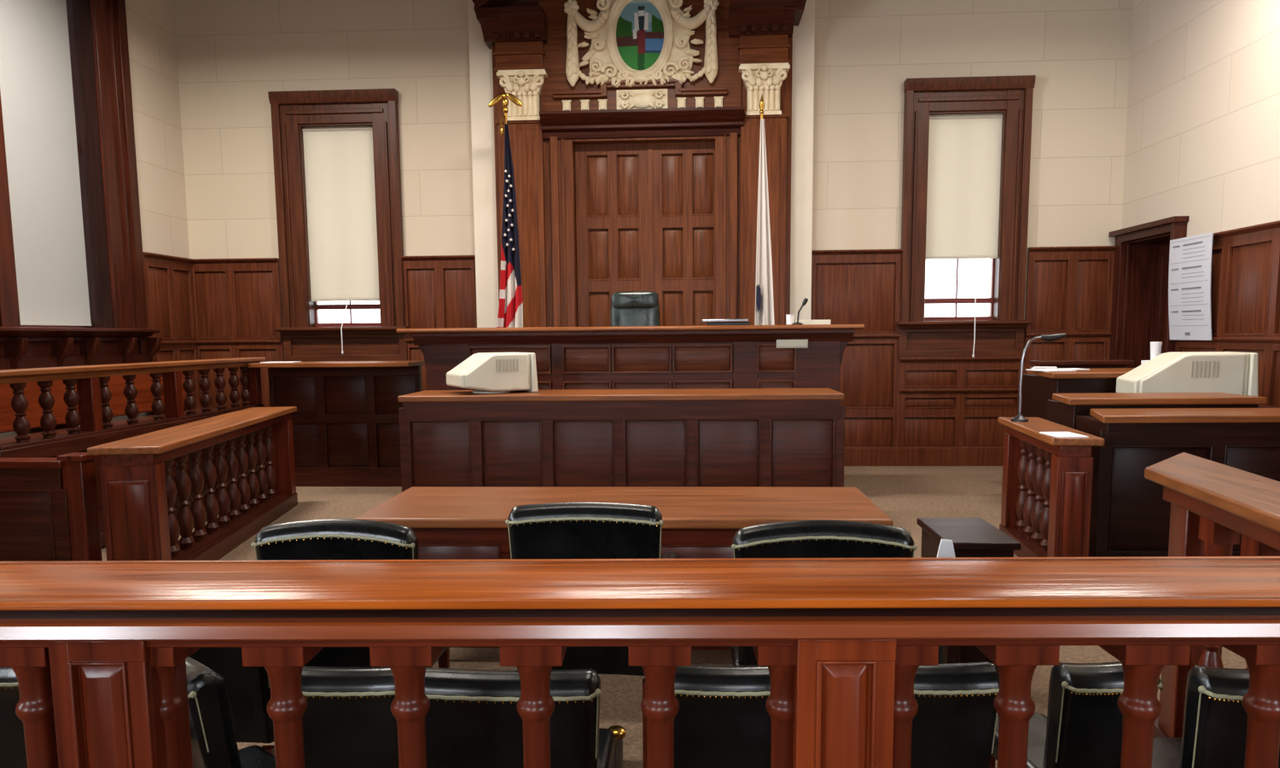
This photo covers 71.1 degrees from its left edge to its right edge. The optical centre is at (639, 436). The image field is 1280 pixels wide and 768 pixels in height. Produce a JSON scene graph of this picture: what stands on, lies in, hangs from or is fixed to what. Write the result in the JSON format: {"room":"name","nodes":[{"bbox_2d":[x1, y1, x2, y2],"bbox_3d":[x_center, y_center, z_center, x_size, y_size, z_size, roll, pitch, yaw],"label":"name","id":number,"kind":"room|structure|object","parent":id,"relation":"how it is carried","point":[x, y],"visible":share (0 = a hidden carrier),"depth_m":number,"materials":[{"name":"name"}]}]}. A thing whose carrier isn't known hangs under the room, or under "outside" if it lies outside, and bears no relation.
{"room":"courtroom","nodes":[
{"label":"courtroom","id":0,"kind":"room"},
{"bbox_2d":[125,0,190,258],"bbox_3d":[-6.136,-1.817,3.662,0.354,6.104,14.802,0,6,3],"label":"wall","id":1,"kind":"structure","parent":0,"point":[151,34],"depth_m":10.37,"materials":[{"name":"beige paint"}]},
{"bbox_2d":[0,0,160,370],"bbox_3d":[-5.753,-3.032,8.643,0.590,4.714,2.400,0,6,3],"label":"window","id":2,"kind":"structure","parent":1,"relation":"in","point":[97,29],"depth_m":9.39,"materials":[{"name":"brown wood"}]},
{"bbox_2d":[0,0,91,325],"bbox_3d":[-5.898,-3.010,8.649,0.052,3.854,1.330,0,6,3],"label":"roller blind","id":3,"kind":"object","parent":2,"relation":"attached to","point":[36,82],"visible":1,"depth_m":8.82,"materials":[{"name":"grey fabric"}]},
{"bbox_2d":[3,337,161,369],"bbox_3d":[-5.547,-0.822,9.059,0.219,0.339,2.110,0,6,3],"label":"trim","id":4,"kind":"structure","parent":1,"relation":"attached to","point":[15,348],"depth_m":8.98,"materials":[{"name":"brown wood"}]},
{"bbox_2d":[142,251,201,407],"bbox_3d":[-5.521,-0.834,10.649,0.096,2.572,0.994,0,6,3],"label":"trim","id":5,"kind":"structure","parent":1,"relation":"attached to","point":[169,286],"depth_m":10.58,"materials":[{"name":"brown wood"}]},
{"bbox_2d":[173,0,1133,319],"bbox_3d":[0.027,-2.686,10.857,11.862,6.104,0.354,0,6,3],"label":"wall","id":6,"kind":"structure","parent":0,"point":[230,54],"depth_m":10.56,"materials":[{"name":"beige paint"}]},
{"bbox_2d":[192,257,284,407],"bbox_3d":[-4.975,-0.892,11.114,1.132,2.572,0.096,0,6,3],"label":"trim","id":7,"kind":"structure","parent":6,"relation":"attached to","point":[238,305],"depth_m":11.05,"materials":[{"name":"brown wood"}]},
{"bbox_2d":[267,88,409,361],"bbox_3d":[-3.630,-2.503,10.915,1.610,3.234,0.402,0,6,3],"label":"window","id":8,"kind":"structure","parent":6,"relation":"in","point":[305,339],"depth_m":10.83,"materials":[{"name":"brown wood"}]},
{"bbox_2d":[302,126,379,354],"bbox_3d":[-3.633,-2.365,10.846,0.900,2.731,0.323,0,6,3],"label":"roller blind","id":9,"kind":"object","parent":8,"relation":"attached to","point":[340,172],"visible":0.88,"depth_m":10.93,"materials":[{"name":"beige fabric"}]},
{"bbox_2d":[401,255,477,390],"bbox_3d":[-2.425,-0.899,10.972,0.944,2.572,0.096,0,6,3],"label":"trim","id":10,"kind":"structure","parent":6,"relation":"attached to","point":[439,291],"depth_m":10.88,"materials":[{"name":"brown wood"}]},
{"bbox_2d":[467,0,498,327],"bbox_3d":[-1.829,-2.648,10.716,0.292,6.092,0.140,0,6,3],"label":"trim","id":11,"kind":"structure","parent":6,"relation":"attached to","point":[480,56],"depth_m":10.59,"materials":[{"name":"beige paint"}]},
{"bbox_2d":[471,0,806,327],"bbox_3d":[0.018,-2.908,10.264,3.684,5.479,0.764,0,6,3],"label":"door surround","id":12,"kind":"object","parent":6,"relation":"attached to","point":[526,39],"visible":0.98,"depth_m":10.24,"materials":[{"name":"red wood"}]},
{"bbox_2d":[564,0,719,87],"bbox_3d":[0.017,-4.604,10.089,1.743,1.298,0.142,0,6,3],"label":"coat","id":13,"kind":"object","parent":12,"relation":"on","point":[639,41],"visible":1,"depth_m":10.09,"materials":[{"name":"beige stone"}]},
{"bbox_2d":[575,141,715,326],"bbox_3d":[0.130,-1.831,10.676,1.764,3.244,0.151,0,6,3],"label":"door","id":14,"kind":"structure","parent":12,"relation":"attached to","point":[645,212],"depth_m":10.61,"materials":[{"name":"red wood"}]},
{"bbox_2d":[790,0,814,319],"bbox_3d":[1.881,-2.659,10.509,0.262,6.092,0.140,0,6,3],"label":"trim","id":15,"kind":"structure","parent":6,"relation":"attached to","point":[803,34],"depth_m":10.38,"materials":[{"name":"beige paint"}]},
{"bbox_2d":[810,249,902,465],"bbox_3d":[2.562,-0.914,10.694,1.074,2.572,0.096,0,6,3],"label":"wall paneling","id":16,"kind":"structure","parent":6,"relation":"attached to","point":[856,286],"depth_m":10.66,"materials":[{"name":"brown wood"}]},
{"bbox_2d":[897,356,1026,465],"bbox_3d":[3.826,-0.286,10.694,1.454,1.302,0.096,0,6,3],"label":"wall paneling","id":17,"kind":"structure","parent":6,"relation":"attached to","point":[950,409],"depth_m":10.70,"materials":[{"name":"brown wood"}]},
{"bbox_2d":[896,75,1035,360],"bbox_3d":[3.784,-2.510,10.503,1.520,3.204,0.402,0,6,3],"label":"window","id":18,"kind":"structure","parent":6,"relation":"in","point":[1001,334],"depth_m":10.42,"materials":[{"name":"brown wood"}]},
{"bbox_2d":[925,113,1002,357],"bbox_3d":[3.781,-2.327,10.439,0.870,2.811,0.323,0,6,3],"label":"roller blind","id":19,"kind":"object","parent":18,"relation":"attached to","point":[964,150],"visible":0.91,"depth_m":10.49,"materials":[{"name":"beige fabric"}]},
{"bbox_2d":[1024,245,1116,373],"bbox_3d":[5.033,-0.921,10.556,0.984,2.572,0.096,0,6,3],"label":"trim","id":20,"kind":"structure","parent":6,"relation":"attached to","point":[1069,289],"depth_m":10.49,"materials":[{"name":"brown wood"}]},
{"bbox_2d":[101,465,1246,767],"bbox_3d":[-0.352,1.237,3.864,11.862,0.122,15.152,0,6,3],"label":"floor","id":21,"kind":"structure","parent":0,"point":[905,494],"depth_m":8.09,"materials":[{"name":"beige carpet"}]},
{"bbox_2d":[0,667,27,767],"bbox_3d":[-1.688,0.935,2.542,0.431,0.802,0.556,0,6,3],"label":"leather chair","id":22,"kind":"object","parent":21,"relation":"on","point":[13,753],"visible":0.2,"depth_m":2.28,"materials":[{"name":"black leather"}]},
{"bbox_2d":[0,452,102,561],"bbox_3d":[-4.609,0.555,5.815,2.208,0.879,0.188,0,6,3],"label":"wall","id":23,"kind":"structure","parent":21,"relation":"on","point":[49,506],"depth_m":5.71,"materials":[{"name":"brown wood"}]},
{"bbox_2d":[0,357,267,547],"bbox_3d":[-4.834,0.071,7.785,1.542,1.402,3.744,0,6,3],"label":"balustrade","id":24,"kind":"object","parent":21,"relation":"on","point":[53,411],"visible":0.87,"depth_m":7.21,"materials":[{"name":"brown wood"}]},
{"bbox_2d":[87,406,297,560],"bbox_3d":[-3.304,0.368,7.034,0.422,0.952,3.135,-1,6,-6],"label":"railing","id":25,"kind":"object","parent":21,"relation":"on","point":[140,491],"visible":0.93,"depth_m":6.50,"materials":[{"name":"brown wood"}]},
{"bbox_2d":[185,657,275,767],"bbox_3d":[-1.137,0.964,2.470,0.263,0.750,0.285,6,9,43],"label":"leather chair","id":26,"kind":"object","parent":21,"relation":"on","point":[212,734],"visible":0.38,"depth_m":2.32,"materials":[{"name":"black leather"}]},
{"bbox_2d":[188,646,274,756],"bbox_3d":[-1.307,0.915,2.870,0.372,0.760,0.356,-1,6,-2],"label":"leather chair","id":27,"kind":"object","parent":21,"relation":"on","point":[248,687],"visible":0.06,"depth_m":2.73,"materials":[{"name":"black leather"}]},
{"bbox_2d":[247,360,424,486],"bbox_3d":[-3.158,-0.106,9.461,1.682,1.348,0.552,0,6,3],"label":"stand","id":28,"kind":"object","parent":21,"relation":"on","point":[346,421],"depth_m":9.60,"materials":[{"name":"brown wood"}]},
{"bbox_2d":[261,360,301,362],"bbox_3d":[-3.765,-0.774,9.394,0.342,0.008,0.242,-1,6,-2],"label":"paper sheet","id":29,"kind":"object","parent":28,"relation":"on","point":[295,361],"visible":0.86,"depth_m":9.28,"materials":[{"name":"white paper"}]},
{"bbox_2d":[247,360,424,367],"bbox_3d":[-3.164,-0.752,9.388,1.682,0.047,0.552,0,6,3],"label":"desk top","id":30,"kind":"object","parent":28,"relation":"attached to","point":[329,363],"depth_m":9.13,"materials":[{"name":"brown wood"}]},
{"bbox_2d":[301,665,399,767],"bbox_3d":[-0.744,0.947,2.591,0.371,0.750,0.556,-1,6,0],"label":"leather chair","id":31,"kind":"object","parent":21,"relation":"on","point":[349,721],"visible":0.54,"depth_m":2.33,"materials":[{"name":"black leather"}]},
{"bbox_2d":[250,518,449,668],"bbox_3d":[-1.027,0.746,3.361,0.664,0.981,0.593,0,6,3],"label":"chair","id":32,"kind":"object","parent":21,"relation":"on","point":[324,538],"visible":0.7,"depth_m":3.06,"materials":[{"name":"black leather"}]},
{"bbox_2d":[424,667,615,767],"bbox_3d":[-0.315,0.940,2.466,0.480,0.785,0.556,0,6,3],"label":"leather chair","id":33,"kind":"object","parent":21,"relation":"on","point":[473,719],"visible":0.72,"depth_m":2.20,"materials":[{"name":"black leather"}]},
{"bbox_2d":[505,501,679,767],"bbox_3d":[-0.171,0.713,3.360,0.634,1.032,0.594,0,6,3],"label":"chair","id":34,"kind":"object","parent":21,"relation":"on","point":[571,530],"visible":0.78,"depth_m":3.06,"materials":[{"name":"black leather"}]},
{"bbox_2d":[608,725,625,767],"bbox_3d":[-0.075,1.109,2.902,0.140,0.345,0.138,0,6,3],"label":"post","id":35,"kind":"object","parent":21,"relation":"on","point":[619,731],"visible":0.72,"depth_m":2.87,"materials":[{"name":"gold metal"}]},
{"bbox_2d":[397,388,845,492],"bbox_3d":[-0.147,0.182,7.674,3.631,1.122,0.770,0,6,3],"label":"desk","id":36,"kind":"object","parent":21,"relation":"on","point":[710,437],"visible":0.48,"depth_m":7.30,"materials":[{"name":"brown wood"}]},
{"bbox_2d":[446,352,538,393],"bbox_3d":[-1.276,-0.542,7.670,0.661,0.335,0.520,-4,7,-28],"label":"monitor","id":37,"kind":"object","parent":36,"relation":"on","point":[484,372],"visible":1,"depth_m":7.49,"materials":[{"name":"beige plastic"}]},
{"bbox_2d":[354,487,892,650],"bbox_3d":[-0.073,0.708,4.671,2.532,0.747,0.902,0,6,3],"label":"table","id":38,"kind":"object","parent":21,"relation":"on","point":[447,523],"visible":0.16,"depth_m":4.38,"materials":[{"name":"brown wood"}]},
{"bbox_2d":[396,324,864,391],"bbox_3d":[-0.091,-0.246,8.968,4.420,1.682,0.880,0,6,3],"label":"bench","id":39,"kind":"object","parent":21,"relation":"on","point":[805,356],"visible":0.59,"depth_m":8.54,"materials":[{"name":"brown wood"}]},
{"bbox_2d":[701,319,750,325],"bbox_3d":[0.836,-1.110,8.758,0.462,0.062,0.322,0,6,3],"label":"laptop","id":40,"kind":"object","parent":39,"relation":"on","point":[709,322],"visible":0.89,"depth_m":8.61,"materials":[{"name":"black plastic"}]},
{"bbox_2d":[785,314,794,325],"bbox_3d":[1.452,-1.125,8.662,0.080,0.100,0.079,0,6,3],"label":"cup","id":41,"kind":"object","parent":39,"relation":"on","point":[789,317],"visible":0.88,"depth_m":8.63,"materials":[{"name":"white paper"}]},
{"bbox_2d":[791,297,808,325],"bbox_3d":[1.513,-1.178,8.471,0.144,0.252,0.100,0,6,3],"label":"microphone","id":42,"kind":"object","parent":39,"relation":"on","point":[805,301],"visible":1,"depth_m":8.45,"materials":[{"name":"black plastic"}]},
{"bbox_2d":[793,320,830,325],"bbox_3d":[1.663,-1.100,8.678,0.324,0.047,0.254,0,6,3],"label":"paper tray","id":43,"kind":"object","parent":39,"relation":"on","point":[804,322],"visible":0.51,"depth_m":8.55,"materials":[{"name":"beige plastic"}]},
{"bbox_2d":[0,556,1279,767],"bbox_3d":[-0.451,0.832,1.568,4.920,1.207,0.279,0,6,1],"label":"railing","id":44,"kind":"object","parent":21,"relation":"on","point":[96,652],"visible":1,"depth_m":1.45,"materials":[{"name":"brown wood"}]},
{"bbox_2d":[674,663,771,767],"bbox_3d":[0.232,0.932,2.485,0.347,0.785,0.555,0,6,3],"label":"leather chair","id":45,"kind":"object","parent":21,"relation":"on","point":[722,719],"visible":0.61,"depth_m":2.22,"materials":[{"name":"black leather"}]},
{"bbox_2d":[729,519,917,665],"bbox_3d":[0.625,0.742,3.269,0.704,0.981,0.593,0,6,3],"label":"chair","id":46,"kind":"object","parent":21,"relation":"on","point":[809,538],"visible":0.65,"depth_m":2.96,"materials":[{"name":"black leather"}]},
{"bbox_2d":[936,539,955,663],"bbox_3d":[1.192,0.795,3.552,0.280,0.800,0.280,0,6,3],"label":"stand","id":47,"kind":"object","parent":21,"relation":"on","point":[945,549],"visible":0.09,"depth_m":3.48,"materials":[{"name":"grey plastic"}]},
{"bbox_2d":[910,661,999,767],"bbox_3d":[0.737,0.926,2.457,0.313,0.795,0.555,0,6,2],"label":"leather chair","id":48,"kind":"object","parent":21,"relation":"on","point":[954,724],"visible":0.52,"depth_m":2.19,"materials":[{"name":"black leather"}]},
{"bbox_2d":[916,517,1020,670],"bbox_3d":[1.460,0.778,4.049,0.302,0.723,0.522,0,6,3],"label":"table","id":49,"kind":"object","parent":21,"relation":"on","point":[970,537],"visible":0.15,"depth_m":3.86,"materials":[{"name":"black wood"}]},
{"bbox_2d":[997,417,1105,557],"bbox_3d":[2.778,0.408,6.187,0.302,0.952,1.419,0,7,9],"label":"railing","id":50,"kind":"object","parent":21,"relation":"on","point":[1047,484],"visible":0.9,"depth_m":5.98,"materials":[{"name":"brown wood"}]},
{"bbox_2d":[1010,333,1065,422],"bbox_3d":[2.870,-0.421,6.466,0.353,0.631,0.120,0,6,3],"label":"gooseneck microphone","id":51,"kind":"object","parent":50,"relation":"on","point":[1049,338],"visible":1,"depth_m":6.45,"materials":[{"name":"silver metal"}]},
{"bbox_2d":[1039,431,1088,437],"bbox_3d":[2.653,-0.008,5.613,0.182,0.008,0.272,0,6,0],"label":"paper sheet","id":52,"kind":"object","parent":50,"relation":"on","point":[1059,434],"visible":1,"depth_m":5.57,"materials":[{"name":"white paper"}]},
{"bbox_2d":[989,661,1163,767],"bbox_3d":[1.168,0.928,2.532,0.263,0.765,0.555,-1,6,-4],"label":"leather chair","id":53,"kind":"object","parent":21,"relation":"on","point":[1081,727],"visible":0.73,"depth_m":2.28,"materials":[{"name":"black leather"}]},
{"bbox_2d":[1021,367,1134,419],"bbox_3d":[4.099,0.038,8.027,1.169,1.252,0.870,0,6,3],"label":"desk","id":54,"kind":"object","parent":21,"relation":"on","point":[1038,386],"visible":0.22,"depth_m":7.71,"materials":[{"name":"black wood"}]},
{"bbox_2d":[1030,366,1057,369],"bbox_3d":[3.730,-0.628,8.273,0.203,0.023,0.123,2,7,17],"label":"pile","id":55,"kind":"object","parent":54,"relation":"on","point":[1033,368],"visible":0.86,"depth_m":8.22,"materials":[{"name":"white paper"}]},
{"bbox_2d":[1025,367,1089,371],"bbox_3d":[3.733,-0.592,7.983,0.423,0.015,0.352,-1,7,-8],"label":"loose papers","id":56,"kind":"object","parent":54,"relation":"on","point":[1071,369],"visible":1,"depth_m":7.89,"materials":[{"name":"white paper"}]},
{"bbox_2d":[1140,342,1162,364],"bbox_3d":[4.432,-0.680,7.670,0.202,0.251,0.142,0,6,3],"label":"paper cup","id":57,"kind":"object","parent":54,"relation":"on","point":[1155,347],"visible":0.46,"depth_m":7.64,"materials":[{"name":"white paper"}]},
{"bbox_2d":[1029,359,1134,368],"bbox_3d":[4.352,-0.093,8.895,0.902,1.313,0.252,0,6,3],"label":"wooden ledge","id":58,"kind":"object","parent":21,"relation":"on","point":[1112,363],"visible":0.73,"depth_m":8.72,"materials":[{"name":"brown wood"}]},
{"bbox_2d":[1047,392,1267,429],"bbox_3d":[3.777,0.255,6.714,1.368,1.122,0.560,0,6,3],"label":"desk","id":59,"kind":"object","parent":21,"relation":"on","point":[1063,409],"visible":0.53,"depth_m":6.44,"materials":[{"name":"black wood"}]},
{"bbox_2d":[1076,407,1279,557],"bbox_3d":[4.133,0.356,6.096,2.212,1.052,0.570,0,6,3],"label":"desk","id":60,"kind":"object","parent":21,"relation":"on","point":[1130,514],"visible":0.62,"depth_m":5.87,"materials":[{"name":"black wood"}]},
{"bbox_2d":[1144,452,1279,737],"bbox_3d":[1.921,0.726,2.772,0.319,1.100,2.093,1,7,10],"label":"railing","id":61,"kind":"object","parent":21,"relation":"on","point":[1213,503],"visible":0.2,"depth_m":3.01,"materials":[{"name":"brown wood"}]},
{"bbox_2d":[1152,665,1279,767],"bbox_3d":[1.467,0.922,2.365,0.283,0.810,0.555,0,6,5],"label":"leather chair","id":62,"kind":"object","parent":21,"relation":"on","point":[1214,735],"visible":0.6,"depth_m":2.11,"materials":[{"name":"black leather"}]},
{"bbox_2d":[1258,404,1279,407],"bbox_3d":[4.437,0.247,7.266,1.152,1.001,0.552,0,6,3],"label":"table","id":63,"kind":"object","parent":21,"relation":"on","point":[1259,405],"visible":0.02,"depth_m":6.99,"materials":[{"name":"brown wood"}]},
{"bbox_2d":[1116,351,1258,396],"bbox_3d":[4.367,-0.459,7.184,0.882,0.420,0.500,1,7,10],"label":"monitor","id":64,"kind":"object","parent":63,"relation":"on","point":[1228,372],"visible":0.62,"depth_m":6.96,"materials":[{"name":"beige plastic"}]},
{"bbox_2d":[1121,0,1279,237],"bbox_3d":[5.356,-1.850,3.021,0.354,6.104,14.803,0,6,3],"label":"wall","id":65,"kind":"structure","parent":0,"point":[1202,140],"depth_m":8.73,"materials":[{"name":"beige paint"}]},
{"bbox_2d":[1108,215,1189,367],"bbox_3d":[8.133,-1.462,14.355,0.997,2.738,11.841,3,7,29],"label":"door","id":66,"kind":"structure","parent":65,"relation":"in","point":[1139,315],"depth_m":10.25,"materials":[{"name":"brown wood"}]},
{"bbox_2d":[1173,220,1279,406],"bbox_3d":[5.261,-0.285,5.220,0.096,2.502,8.004,0,6,3],"label":"wall paneling","id":67,"kind":"structure","parent":65,"relation":"attached to","point":[1245,273],"depth_m":7.95,"materials":[{"name":"brown wood"}]},
{"bbox_2d":[1168,232,1213,340],"bbox_3d":[5.368,-1.440,8.741,0.059,1.000,0.740,0,6,3],"label":"paper notice","id":68,"kind":"object","parent":67,"relation":"attached to","point":[1189,257],"visible":1,"depth_m":8.71,"materials":[{"name":"grey paper"}]},
{"bbox_3d":[0.002,0.191,9.889,3.702,0.602,2.182,0,6,3],"label":"platform","id":69,"kind":"object","parent":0,"visible":0},
{"bbox_2d":[488,93,523,327],"bbox_3d":[-1.442,-1.915,9.884,0.376,3.614,0.316,0,6,3],"label":"flag","id":70,"kind":"object","parent":69,"relation":"on","point":[510,307],"visible":0.83,"depth_m":9.77,"materials":[{"name":"multicoloured fabric"}]},
{"bbox_2d":[610,290,659,326],"bbox_3d":[-0.059,-0.777,9.306,0.672,1.455,0.626,0,6,3],"label":"chair","id":71,"kind":"object","parent":69,"relation":"on","point":[638,308],"visible":0.23,"depth_m":9.40,"materials":[{"name":"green leather"}]},
{"bbox_2d":[611,290,658,308],"bbox_3d":[-0.052,-1.432,9.454,0.500,0.185,0.185,0,6,3],"label":"cushion","id":72,"kind":"object","parent":71,"relation":"on","point":[638,299],"depth_m":9.37,"materials":[{"name":"black leather"}]},
{"bbox_2d":[754,93,774,325],"bbox_3d":[1.319,-1.887,9.739,0.310,3.540,0.305,0,6,3],"label":"state flag","id":73,"kind":"object","parent":69,"relation":"on","point":[764,285],"visible":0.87,"depth_m":9.63,"materials":[{"name":"white fabric"}]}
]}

